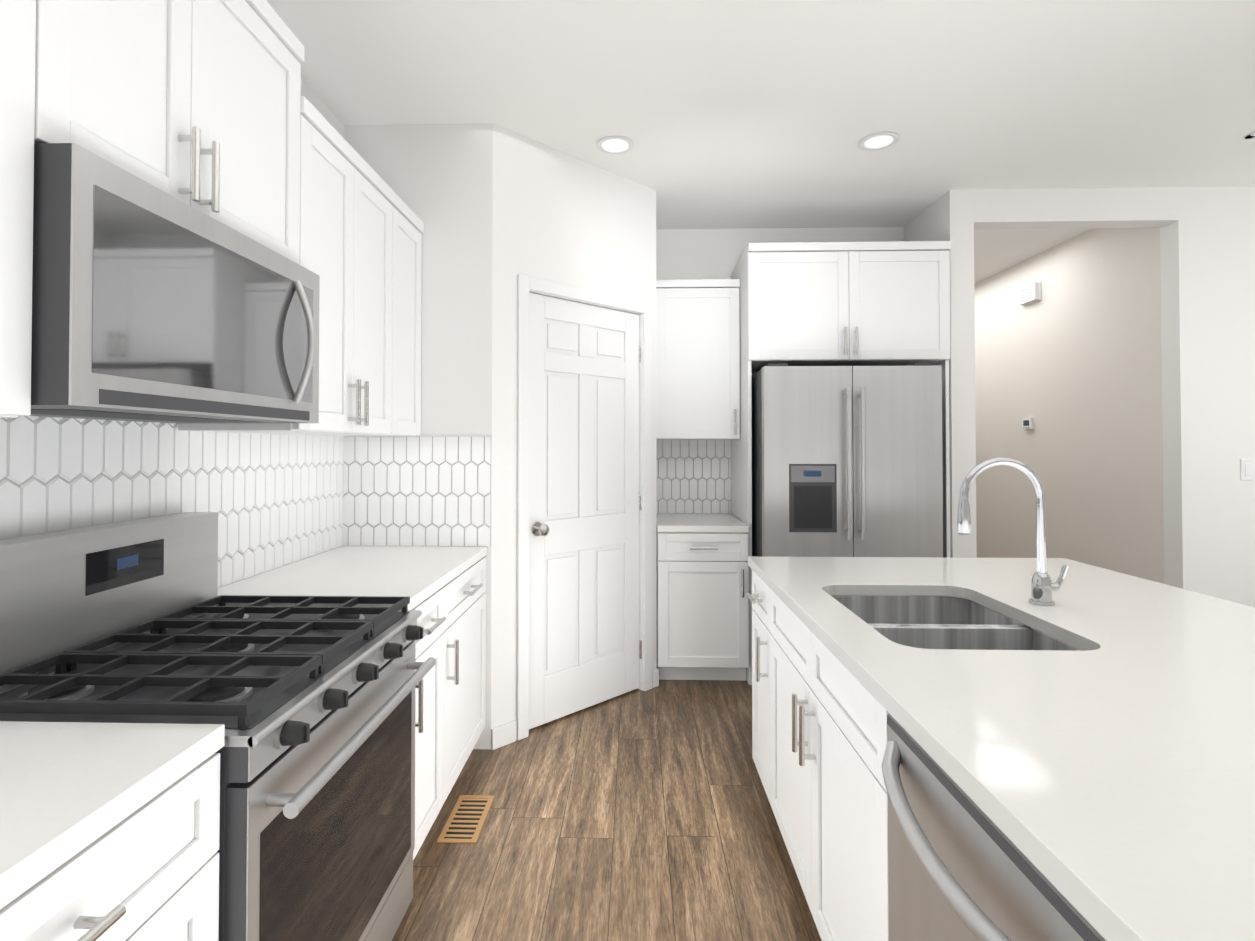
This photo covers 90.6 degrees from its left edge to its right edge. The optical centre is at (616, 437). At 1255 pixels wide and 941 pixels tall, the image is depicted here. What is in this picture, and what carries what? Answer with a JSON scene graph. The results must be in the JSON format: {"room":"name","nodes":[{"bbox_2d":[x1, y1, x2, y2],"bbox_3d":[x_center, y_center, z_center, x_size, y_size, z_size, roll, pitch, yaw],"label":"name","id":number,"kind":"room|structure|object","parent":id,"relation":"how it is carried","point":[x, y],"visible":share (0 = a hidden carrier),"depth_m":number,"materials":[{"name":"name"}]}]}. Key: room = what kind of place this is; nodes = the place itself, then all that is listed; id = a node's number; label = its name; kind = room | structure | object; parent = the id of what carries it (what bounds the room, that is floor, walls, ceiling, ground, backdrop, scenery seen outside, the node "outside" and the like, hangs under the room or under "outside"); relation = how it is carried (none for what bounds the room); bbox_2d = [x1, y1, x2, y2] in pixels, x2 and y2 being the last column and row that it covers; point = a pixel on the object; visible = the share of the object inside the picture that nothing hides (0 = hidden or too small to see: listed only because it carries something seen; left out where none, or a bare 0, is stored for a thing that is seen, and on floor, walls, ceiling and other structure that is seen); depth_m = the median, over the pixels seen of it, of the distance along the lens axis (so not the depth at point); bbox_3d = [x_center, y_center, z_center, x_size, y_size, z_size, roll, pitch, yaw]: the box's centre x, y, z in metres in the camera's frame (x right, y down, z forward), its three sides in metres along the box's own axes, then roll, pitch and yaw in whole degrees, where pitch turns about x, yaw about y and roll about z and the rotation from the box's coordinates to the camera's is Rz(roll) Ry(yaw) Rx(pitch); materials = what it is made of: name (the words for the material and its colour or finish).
{"room":"kitchen","nodes":[
{"label":"kitchen","id":0,"kind":"room"},
{"bbox_2d":[239,78,343,580],"bbox_3d":[-1.334,-0.048,0.496,0.120,2.740,4.687,0,-1,2],"label":"wall","id":1,"kind":"structure","parent":0,"point":[308,93],"depth_m":2.55,"materials":[{"name":"white paint"}]},
{"bbox_2d":[0,0,87,417],"bbox_3d":[-1.094,-0.576,0.610,0.348,1.080,0.855,0,-1,2],"label":"upper cabinet","id":2,"kind":"object","parent":1,"relation":"attached to","point":[44,43],"depth_m":0.96,"materials":[{"name":"white paint"}]},
{"bbox_2d":[88,0,223,220],"bbox_3d":[-1.077,-0.787,1.179,0.348,0.643,0.395,0,-1,2],"label":"upper cabinet","id":3,"kind":"object","parent":1,"relation":"attached to","point":[205,107],"depth_m":1.24,"materials":[{"name":"white paint"}]},
{"bbox_2d":[30,143,319,422],"bbox_3d":[-1.016,-0.251,1.356,0.458,0.413,0.758,0,-1,2],"label":"microwave","id":4,"kind":"object","parent":3,"relation":"attached to","point":[151,303],"visible":0.98,"depth_m":1.14,"materials":[{"name":"grey metal"}]},
{"bbox_2d":[220,0,307,268],"bbox_3d":[-1.067,-0.782,1.504,0.348,0.643,0.487,0,-1,2],"label":"upper cabinet","id":5,"kind":"object","parent":1,"relation":"attached to","point":[264,112],"depth_m":1.58,"materials":[{"name":"white paint"}]},
{"bbox_2d":[177,101,403,435],"bbox_3d":[-1.049,-0.485,2.104,0.348,0.940,0.722,0,-1,2],"label":"upper cabinet","id":6,"kind":"object","parent":1,"relation":"attached to","point":[356,220],"depth_m":2.06,"materials":[{"name":"white paint"}]},
{"bbox_2d":[0,416,731,587],"bbox_3d":[-0.261,0.214,2.368,1.914,0.508,3.400,0,-1,2],"label":"tile backsplash","id":7,"kind":"structure","parent":1,"relation":"attached to","point":[274,501],"depth_m":2.20,"materials":[{"name":"white tile"}]},
{"bbox_2d":[404,202,423,435],"bbox_3d":[-1.037,-0.479,2.540,0.348,0.940,0.386,0,-1,2],"label":"upper cabinet","id":8,"kind":"object","parent":1,"relation":"attached to","point":[413,225],"depth_m":2.64,"materials":[{"name":"white paint"}]},
{"bbox_2d":[344,123,656,748],"bbox_3d":[-0.482,-0.006,3.456,1.407,2.740,1.483,0,-1,2],"label":"wall","id":9,"kind":"structure","parent":0,"point":[496,209],"depth_m":2.75,"materials":[{"name":"white paint"}]},
{"bbox_2d":[491,669,658,749],"bbox_3d":[2.057,1.337,4.699,5.082,0.090,4.172,0,-1,2],"label":"baseboard","id":10,"kind":"structure","parent":9,"relation":"attached to","point":[503,734],"depth_m":2.74,"materials":[{"name":"white paint"}]},
{"bbox_2d":[516,274,651,739],"bbox_3d":[-0.163,0.312,3.130,0.870,2.095,0.116,1,-1,-43],"label":"door frame","id":11,"kind":"structure","parent":9,"relation":"attached to","point":[526,285],"depth_m":2.96,"materials":[{"name":"white paint"}]},
{"bbox_2d":[529,293,641,728],"bbox_3d":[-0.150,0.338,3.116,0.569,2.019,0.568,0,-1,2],"label":"door","id":12,"kind":"structure","parent":9,"relation":"in","point":[585,507],"depth_m":3.09,"materials":[{"name":"white paint"}]},
{"bbox_2d":[392,680,821,940],"bbox_3d":[1.603,1.381,2.546,6.100,0.060,9.000,0,-1,2],"label":"floor","id":13,"kind":"structure","parent":0,"point":[638,815],"depth_m":2.07,"materials":[{"name":"brown wood"}]},
{"bbox_2d":[0,737,224,940],"bbox_3d":[-0.947,0.902,0.642,0.638,0.845,0.667,0,-1,2],"label":"base cabinet","id":14,"kind":"object","parent":13,"relation":"on","point":[109,831],"depth_m":0.82,"materials":[{"name":"white paint"}]},
{"bbox_2d":[0,721,224,896],"bbox_3d":[-0.957,0.456,0.234,0.642,0.035,1.500,0,-1,2],"label":"countertop","id":15,"kind":"structure","parent":14,"relation":"on","point":[60,782],"depth_m":0.83,"materials":[{"name":"white stone"}]},
{"bbox_2d":[0,512,435,940],"bbox_3d":[-0.866,0.769,1.362,0.723,1.130,0.756,0,-1,2],"label":"range","id":16,"kind":"object","parent":13,"relation":"on","point":[312,709],"visible":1,"depth_m":1.26,"materials":[{"name":"grey metal"}]},
{"bbox_2d":[217,546,486,859],"bbox_3d":[-0.880,0.907,2.228,0.678,0.880,0.965,0,-1,2],"label":"base cabinet","id":17,"kind":"object","parent":13,"relation":"on","point":[443,588],"visible":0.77,"depth_m":2.13,"materials":[{"name":"white paint"}]},
{"bbox_2d":[437,795,493,842],"bbox_3d":[-0.528,1.343,2.197,0.130,0.006,0.275,0,-1,2],"label":"floor vent","id":18,"kind":"object","parent":13,"relation":"in","point":[466,819],"visible":1,"depth_m":2.18,"materials":[{"name":"brown wood"}]},
{"bbox_2d":[657,513,748,680],"bbox_3d":[0.483,0.927,3.699,0.501,0.880,0.668,0,-1,2],"label":"base cabinet","id":19,"kind":"object","parent":13,"relation":"on","point":[702,598],"visible":0.92,"depth_m":3.41,"materials":[{"name":"white paint"}]},
{"bbox_2d":[752,363,942,608],"bbox_3d":[1.238,0.489,3.564,0.920,1.753,0.812,0,-1,2],"label":"refrigerator","id":20,"kind":"object","parent":13,"relation":"on","point":[846,461],"visible":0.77,"depth_m":3.23,"materials":[{"name":"grey metal"}]},
{"bbox_2d":[746,564,1117,940],"bbox_3d":[1.059,0.906,0.913,1.232,0.844,2.990,0,-1,2],"label":"kitchen island","id":21,"kind":"object","parent":13,"relation":"on","point":[819,731],"depth_m":1.51,"materials":[{"name":"white paint"}]},
{"bbox_2d":[748,556,1254,940],"bbox_3d":[1.090,0.466,0.918,1.230,0.035,3.050,0,-1,2],"label":"island countertop","id":22,"kind":"structure","parent":21,"relation":"on","point":[1124,761],"depth_m":1.00,"materials":[{"name":"white stone"}]},
{"bbox_2d":[832,595,1080,650],"bbox_3d":[0.849,0.592,1.642,0.511,0.194,0.681,0,-1,2],"label":"sink","id":23,"kind":"object","parent":22,"relation":"in","point":[934,622],"visible":0.1,"depth_m":1.66,"materials":[{"name":"metal"}]},
{"bbox_2d":[957,457,1067,605],"bbox_3d":[1.101,0.256,1.726,0.298,0.405,0.060,0,-1,2],"label":"faucet","id":24,"kind":"object","parent":22,"relation":"on","point":[1043,587],"visible":1,"depth_m":1.72,"materials":[{"name":"silver metal"}]},
{"bbox_2d":[882,714,1105,940],"bbox_3d":[0.749,0.911,0.809,0.665,0.832,0.600,0,-1,2],"label":"dishwasher","id":25,"kind":"object","parent":13,"relation":"on","point":[961,867],"visible":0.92,"depth_m":0.87,"materials":[{"name":"grey metal"}]},
{"bbox_2d":[266,0,1254,283],"bbox_3d":[1.603,-1.429,2.586,6.100,0.080,9.000,0,-1,2],"label":"ceiling","id":26,"kind":"structure","parent":0,"point":[732,114],"depth_m":2.48,"materials":[{"name":"white paint"}]},
{"bbox_2d":[597,136,633,153],"bbox_3d":[-0.007,-1.379,2.933,0.176,0.002,0.176,0,-1,2],"label":"recessed light","id":27,"kind":"object","parent":26,"relation":"in","point":[615,145],"visible":1,"depth_m":2.93,"materials":[{"name":"white plastic"}]},
{"bbox_2d":[859,132,898,150],"bbox_3d":[1.222,-1.379,2.896,0.176,0.002,0.176,0,-1,2],"label":"recessed light","id":28,"kind":"object","parent":26,"relation":"in","point":[879,141],"visible":1,"depth_m":2.89,"materials":[{"name":"white plastic"}]},
{"bbox_2d":[1245,132,1254,138],"bbox_3d":[3.067,-1.382,2.672,0.360,0.008,0.360,0,-1,2],"label":"ceiling vent","id":29,"kind":"object","parent":26,"relation":"in","point":[1251,136],"visible":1,"depth_m":2.84,"materials":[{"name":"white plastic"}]},
{"bbox_2d":[656,227,903,513],"bbox_3d":[1.120,0.003,4.091,1.757,2.740,0.120,0,-1,2],"label":"wall","id":30,"kind":"structure","parent":0,"point":[699,253],"depth_m":4.06,"materials":[{"name":"white paint"}]},
{"bbox_2d":[656,279,739,439],"bbox_3d":[0.488,-0.466,3.854,0.500,0.950,0.398,0,-1,2],"label":"upper cabinet","id":31,"kind":"object","parent":30,"relation":"attached to","point":[697,359],"visible":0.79,"depth_m":3.70,"materials":[{"name":"white paint"}]},
{"bbox_2d":[731,241,950,684],"bbox_3d":[1.287,0.147,3.691,1.100,2.440,0.658,0,-1,2],"label":"upper cabinet","id":32,"kind":"object","parent":30,"relation":"attached to","point":[844,303],"visible":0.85,"depth_m":3.42,"materials":[{"name":"white paint"}]},
{"bbox_2d":[904,190,976,557],"bbox_3d":[1.923,-0.003,3.716,0.130,2.740,0.582,0,-1,2],"label":"wall","id":33,"kind":"structure","parent":0,"point":[948,215],"depth_m":3.43,"materials":[{"name":"white paint"}]},
{"bbox_2d":[974,228,1163,583],"bbox_3d":[3.196,0.018,5.199,0.120,2.740,3.382,0,-1,2],"label":"wall","id":34,"kind":"structure","parent":0,"point":[1070,362],"depth_m":4.17,"materials":[{"name":"white paint"}]},
{"bbox_2d":[1022,418,1033,428],"bbox_3d":[3.108,-0.109,4.694,0.025,0.084,0.110,0,-1,2],"label":"thermostat","id":35,"kind":"object","parent":34,"relation":"attached to","point":[1027,423],"visible":0.98,"depth_m":4.67,"materials":[{"name":"white plastic"}]},
{"bbox_2d":[1018,281,1041,305],"bbox_3d":[3.097,-1.079,4.658,0.045,0.140,0.210,0,-1,2],"label":"door chime","id":36,"kind":"object","parent":34,"relation":"attached to","point":[1031,293],"visible":1,"depth_m":4.62,"materials":[{"name":"white plastic"}]},
{"bbox_2d":[974,186,1254,606],"bbox_3d":[3.271,-0.006,3.445,2.580,2.740,0.120,0,-1,2],"label":"wall","id":37,"kind":"structure","parent":0,"point":[1207,253],"depth_m":3.40,"materials":[{"name":"white paint"}]},
{"bbox_2d":[1240,459,1254,479],"bbox_3d":[3.428,0.173,3.373,0.072,0.116,0.008,0,-1,2],"label":"light switch","id":38,"kind":"object","parent":37,"relation":"attached to","point":[1247,469],"visible":1,"depth_m":3.37,"materials":[{"name":"white plastic"}]}
]}

